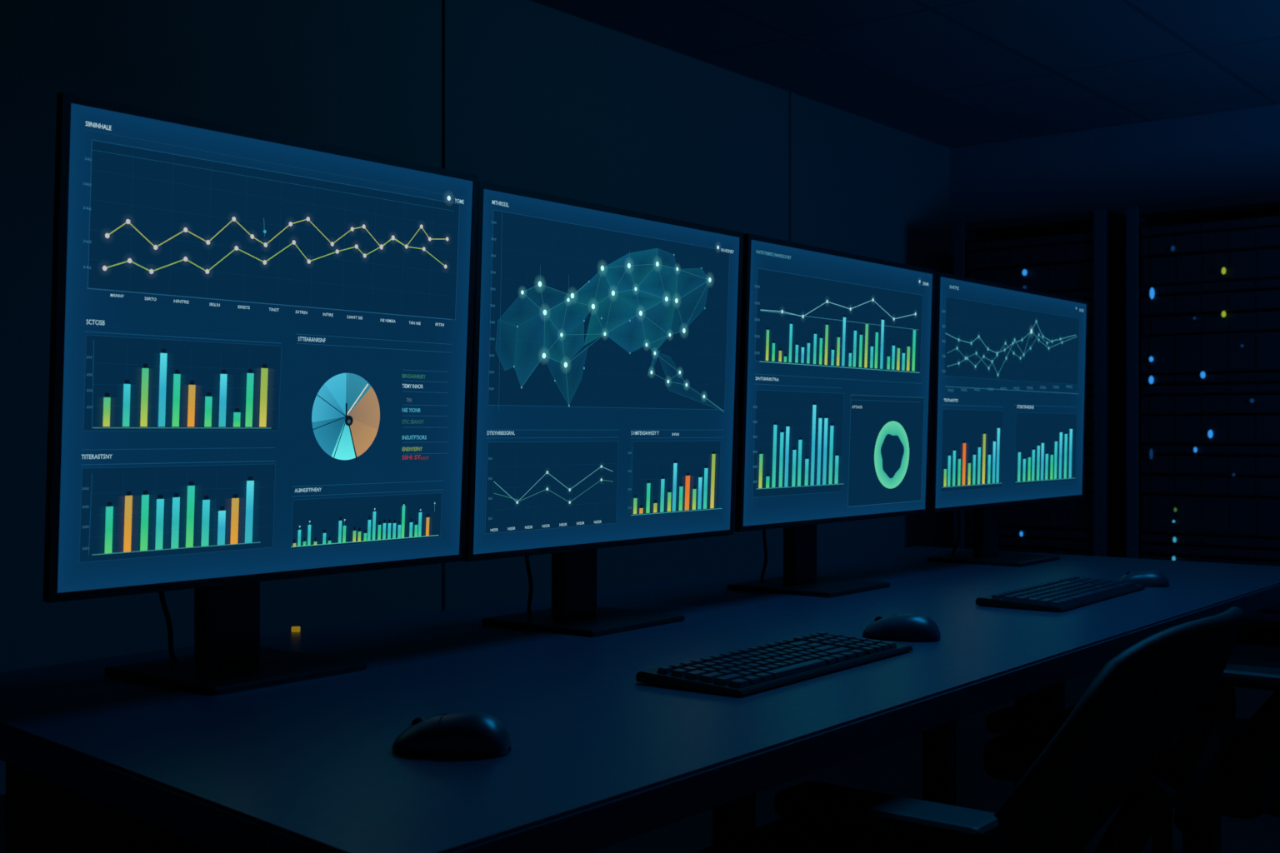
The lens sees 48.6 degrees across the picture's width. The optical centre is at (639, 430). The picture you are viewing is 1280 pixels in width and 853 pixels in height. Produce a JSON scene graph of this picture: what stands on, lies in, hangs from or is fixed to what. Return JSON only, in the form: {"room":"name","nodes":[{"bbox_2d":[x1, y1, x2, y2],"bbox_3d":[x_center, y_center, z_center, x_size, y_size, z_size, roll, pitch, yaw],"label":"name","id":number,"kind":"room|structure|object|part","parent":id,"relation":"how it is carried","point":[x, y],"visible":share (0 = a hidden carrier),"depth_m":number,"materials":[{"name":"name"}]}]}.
{"room":"control room","nodes":[
{"label":"control room","id":0,"kind":"room"},
{"bbox_2d":[0,0,949,794],"bbox_3d":[-1.360,-0.275,4.014,0.100,2.580,9.830,0,0,38],"label":"wall","id":1,"kind":"structure","parent":0,"point":[528,95],"depth_m":4.76,"materials":[{"name":"blue paint"}]},
{"bbox_2d":[0,794,5,831],"bbox_3d":[-1.316,0.970,3.979,0.012,0.090,9.830,0,0,38],"label":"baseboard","id":2,"kind":"structure","parent":1,"relation":"attached to","point":[2,797],"depth_m":3.59,"materials":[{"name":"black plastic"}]},
{"bbox_2d":[0,658,1279,852],"bbox_3d":[1.069,1.065,2.168,6.200,0.100,9.930,0,0,38],"label":"floor","id":3,"kind":"structure","parent":0,"point":[896,768],"depth_m":4.05,"materials":[{"name":"black carpet"}]},
{"bbox_2d":[0,546,1279,852],"bbox_3d":[0.241,0.640,2.055,0.868,0.750,2.372,0,0,38],"label":"desk","id":4,"kind":"object","parent":3,"relation":"on","point":[599,757],"visible":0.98,"depth_m":1.41,"materials":[{"name":"blue laminate"}]},
{"bbox_2d":[43,91,479,694],"bbox_3d":[-0.443,-0.016,1.520,0.245,0.562,0.515,0,0,38],"label":"monitor","id":5,"kind":"object","parent":4,"relation":"on","point":[261,342],"visible":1,"depth_m":1.42,"materials":[{"name":"black plastic"}]},
{"bbox_2d":[291,626,299,632],"bbox_3d":[-0.453,0.262,1.868,0.011,0.007,0.012,0,0,-7],"label":"connector","id":6,"kind":"object","parent":4,"relation":"on","point":[294,629],"visible":1,"depth_m":1.86,"materials":[{"name":"yellow plastic"}]},
{"bbox_2d":[391,711,511,757],"bbox_3d":[-0.156,0.249,1.173,0.098,0.032,0.056,0,0,8],"label":"computer mouse","id":7,"kind":"object","parent":4,"relation":"on","point":[466,734],"visible":1,"depth_m":1.15,"materials":[{"name":"black plastic"}]},
{"bbox_2d":[464,180,743,636],"bbox_3d":[-0.097,-0.013,1.930,0.202,0.557,0.550,0,0,38],"label":"monitor","id":8,"kind":"object","parent":4,"relation":"on","point":[606,342],"visible":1,"depth_m":1.85,"materials":[{"name":"black plastic"}]},
{"bbox_2d":[635,631,913,696],"bbox_3d":[0.162,0.256,1.593,0.134,0.018,0.374,0,0,38],"label":"keyboard","id":9,"kind":"object","parent":4,"relation":"on","point":[744,672],"visible":1,"depth_m":1.53,"materials":[{"name":"black plastic"}]},
{"bbox_2d":[726,233,935,597],"bbox_3d":[0.286,-0.014,2.386,0.200,0.557,0.609,0,0,38],"label":"monitor","id":10,"kind":"object","parent":4,"relation":"on","point":[837,347],"visible":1,"depth_m":2.31,"materials":[{"name":"black plastic"}]},
{"bbox_2d":[862,613,940,641],"bbox_3d":[0.333,0.249,1.809,0.098,0.032,0.056,0,0,20],"label":"computer mouse","id":11,"kind":"object","parent":4,"relation":"on","point":[910,627],"visible":1,"depth_m":1.79,"materials":[{"name":"grey plastic"}]},
{"bbox_2d":[927,271,1088,566],"bbox_3d":[0.740,-0.013,2.914,0.200,0.556,0.743,0,0,38],"label":"monitor","id":12,"kind":"object","parent":4,"relation":"on","point":[1010,362],"visible":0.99,"depth_m":2.85,"materials":[{"name":"black plastic"}]},
{"bbox_2d":[975,576,1144,611],"bbox_3d":[0.676,0.256,2.255,0.134,0.018,0.385,0,0,37],"label":"keyboard","id":13,"kind":"object","parent":4,"relation":"on","point":[1067,593],"visible":1,"depth_m":2.18,"materials":[{"name":"black plastic"}]},
{"bbox_2d":[1119,570,1169,586],"bbox_3d":[0.862,0.251,2.426,0.083,0.027,0.047,0,0,23],"label":"computer mouse","id":14,"kind":"object","parent":4,"relation":"on","point":[1146,577],"visible":0.86,"depth_m":2.41,"materials":[{"name":"grey plastic"}]},
{"bbox_2d":[695,606,1244,852],"bbox_3d":[0.298,0.598,1.617,0.721,0.834,0.606,0,0,38],"label":"office chair","id":15,"kind":"object","parent":3,"relation":"on","point":[1097,757],"visible":1,"depth_m":1.36,"materials":[{"name":"black fabric"}]},
{"bbox_3d":[0.255,0.555,1.651,0.450,0.070,0.470,0,0,38],"label":"seat","id":16,"kind":"part","parent":15,"relation":"part of","materials":[{"name":"black fabric"}]},
{"bbox_3d":[0.237,0.367,1.353,0.220,0.025,0.070,0,0,38],"label":"armrest","id":17,"kind":"part","parent":15,"relation":"part of","materials":[{"name":"black plastic"}]},
{"bbox_3d":[0.540,0.367,1.738,0.220,0.025,0.070,0,0,38],"label":"armrest","id":18,"kind":"part","parent":15,"relation":"part of","materials":[{"name":"black plastic"}]},
{"bbox_3d":[0.480,0.352,1.474,0.258,0.343,0.466,0,0,38],"label":"backrest frame","id":19,"kind":"part","parent":15,"relation":"part of","materials":[{"name":"black plastic"}]},
{"bbox_3d":[0.480,0.352,1.474,0.252,0.331,0.452,0,0,38],"label":"backrest","id":20,"kind":"part","parent":15,"relation":"part of","materials":[{"name":"black fabric"}]},
{"bbox_2d":[954,209,1125,558],"bbox_3d":[2.066,-0.015,7.133,0.770,2.060,0.592,0,0,38],"label":"rack","id":21,"kind":"object","parent":3,"relation":"on","point":[1078,255],"visible":0.44,"depth_m":6.82,"materials":[{"name":"black metal"}]},
{"bbox_3d":[1.606,-0.015,7.126,0.055,2.060,0.012,0,0,38],"label":"post","id":22,"kind":"part","parent":21,"relation":"part of","materials":[{"name":"black metal"}]},
{"bbox_2d":[1022,269,1026,275],"bbox_3d":[1.877,-0.772,6.913,0.025,0.031,0.012,0,0,38],"label":"indicator light","id":23,"kind":"object","parent":21,"relation":"attached to","point":[1024,271],"depth_m":6.91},
{"bbox_3d":[2.168,-0.015,6.684,0.055,2.060,0.012,0,0,38],"label":"post","id":24,"kind":"part","parent":21,"relation":"part of","materials":[{"name":"black metal"}]},
{"bbox_2d":[983,623,1279,852],"bbox_3d":[0.937,0.598,2.405,0.721,0.834,0.606,0,0,38],"label":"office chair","id":25,"kind":"object","parent":3,"relation":"on","point":[1223,764],"visible":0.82,"depth_m":2.16,"materials":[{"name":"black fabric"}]},
{"bbox_3d":[0.894,0.555,2.439,0.450,0.070,0.470,0,0,38],"label":"seat","id":26,"kind":"part","parent":25,"relation":"part of","materials":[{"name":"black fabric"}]},
{"bbox_3d":[0.876,0.367,2.142,0.220,0.025,0.070,0,0,38],"label":"armrest","id":27,"kind":"part","parent":25,"relation":"part of","materials":[{"name":"black plastic"}]},
{"bbox_3d":[1.119,0.352,2.262,0.258,0.343,0.466,0,0,38],"label":"backrest frame","id":28,"kind":"part","parent":25,"relation":"part of","materials":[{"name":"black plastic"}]},
{"bbox_3d":[1.119,0.352,2.262,0.252,0.331,0.452,0,0,38],"label":"backrest","id":29,"kind":"part","parent":25,"relation":"part of","materials":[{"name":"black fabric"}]},
{"bbox_3d":[1.179,0.367,2.527,0.220,0.025,0.070,0,0,38],"label":"armrest","id":30,"kind":"part","parent":25,"relation":"part of","materials":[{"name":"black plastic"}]},
{"bbox_2d":[1125,191,1279,662],"bbox_3d":[2.801,-0.015,6.555,0.900,2.060,0.592,0,0,38],"label":"rack","id":31,"kind":"object","parent":3,"relation":"on","point":[1202,276],"visible":0.91,"depth_m":6.42,"materials":[{"name":"black metal"}]},
{"bbox_3d":[2.290,-0.015,6.588,0.055,2.060,0.012,0,0,38],"label":"post","id":32,"kind":"part","parent":31,"relation":"part of","materials":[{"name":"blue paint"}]},
{"bbox_2d":[1149,449,1153,459],"bbox_3d":[2.358,0.107,6.534,0.016,0.050,0.012,0,0,38],"label":"indicator light","id":33,"kind":"object","parent":31,"relation":"attached to","point":[1151,457],"depth_m":6.53,"materials":[{"name":"blue plastic"}]},
{"bbox_2d":[1149,375,1153,384],"bbox_3d":[2.358,-0.234,6.534,0.022,0.037,0.012,0,0,38],"label":"indicator light","id":34,"kind":"object","parent":31,"relation":"attached to","point":[1151,377],"depth_m":6.53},
{"bbox_2d":[1150,287,1154,299],"bbox_3d":[2.361,-0.633,6.532,0.022,0.053,0.012,0,0,38],"label":"indicator light","id":35,"kind":"object","parent":31,"relation":"attached to","point":[1152,289],"depth_m":6.53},
{"bbox_2d":[1200,371,1204,378],"bbox_3d":[2.540,-0.252,6.391,0.022,0.031,0.012,0,0,38],"label":"indicator light","id":36,"kind":"object","parent":31,"relation":"attached to","point":[1202,373],"depth_m":6.39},
{"bbox_2d":[1208,430,1212,438],"bbox_3d":[2.565,0.015,6.371,0.022,0.037,0.012,0,0,38],"label":"indicator light","id":37,"kind":"object","parent":31,"relation":"attached to","point":[1210,432],"depth_m":6.37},
{"bbox_2d":[1221,310,1225,317],"bbox_3d":[2.611,-0.521,6.336,0.019,0.028,0.012,0,0,38],"label":"indicator light","id":38,"kind":"object","parent":31,"relation":"attached to","point":[1223,314],"depth_m":6.33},
{"bbox_2d":[1221,267,1225,274],"bbox_3d":[2.611,-0.715,6.336,0.019,0.031,0.012,0,0,38],"label":"indicator light","id":39,"kind":"object","parent":31,"relation":"attached to","point":[1223,269],"depth_m":6.33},
{"bbox_2d":[529,0,1279,148],"bbox_3d":[1.069,-1.615,2.168,6.200,0.100,9.930,0,0,38],"label":"ceiling","id":40,"kind":"structure","parent":0,"point":[948,73],"depth_m":5.83,"materials":[{"name":"tile"}]},
{"bbox_2d":[950,104,1279,548],"bbox_3d":[4.107,-0.275,6.032,6.200,2.580,0.100,0,0,38],"label":"wall","id":41,"kind":"structure","parent":0,"point":[1235,152],"depth_m":7.27,"materials":[{"name":"blue"}]}
]}

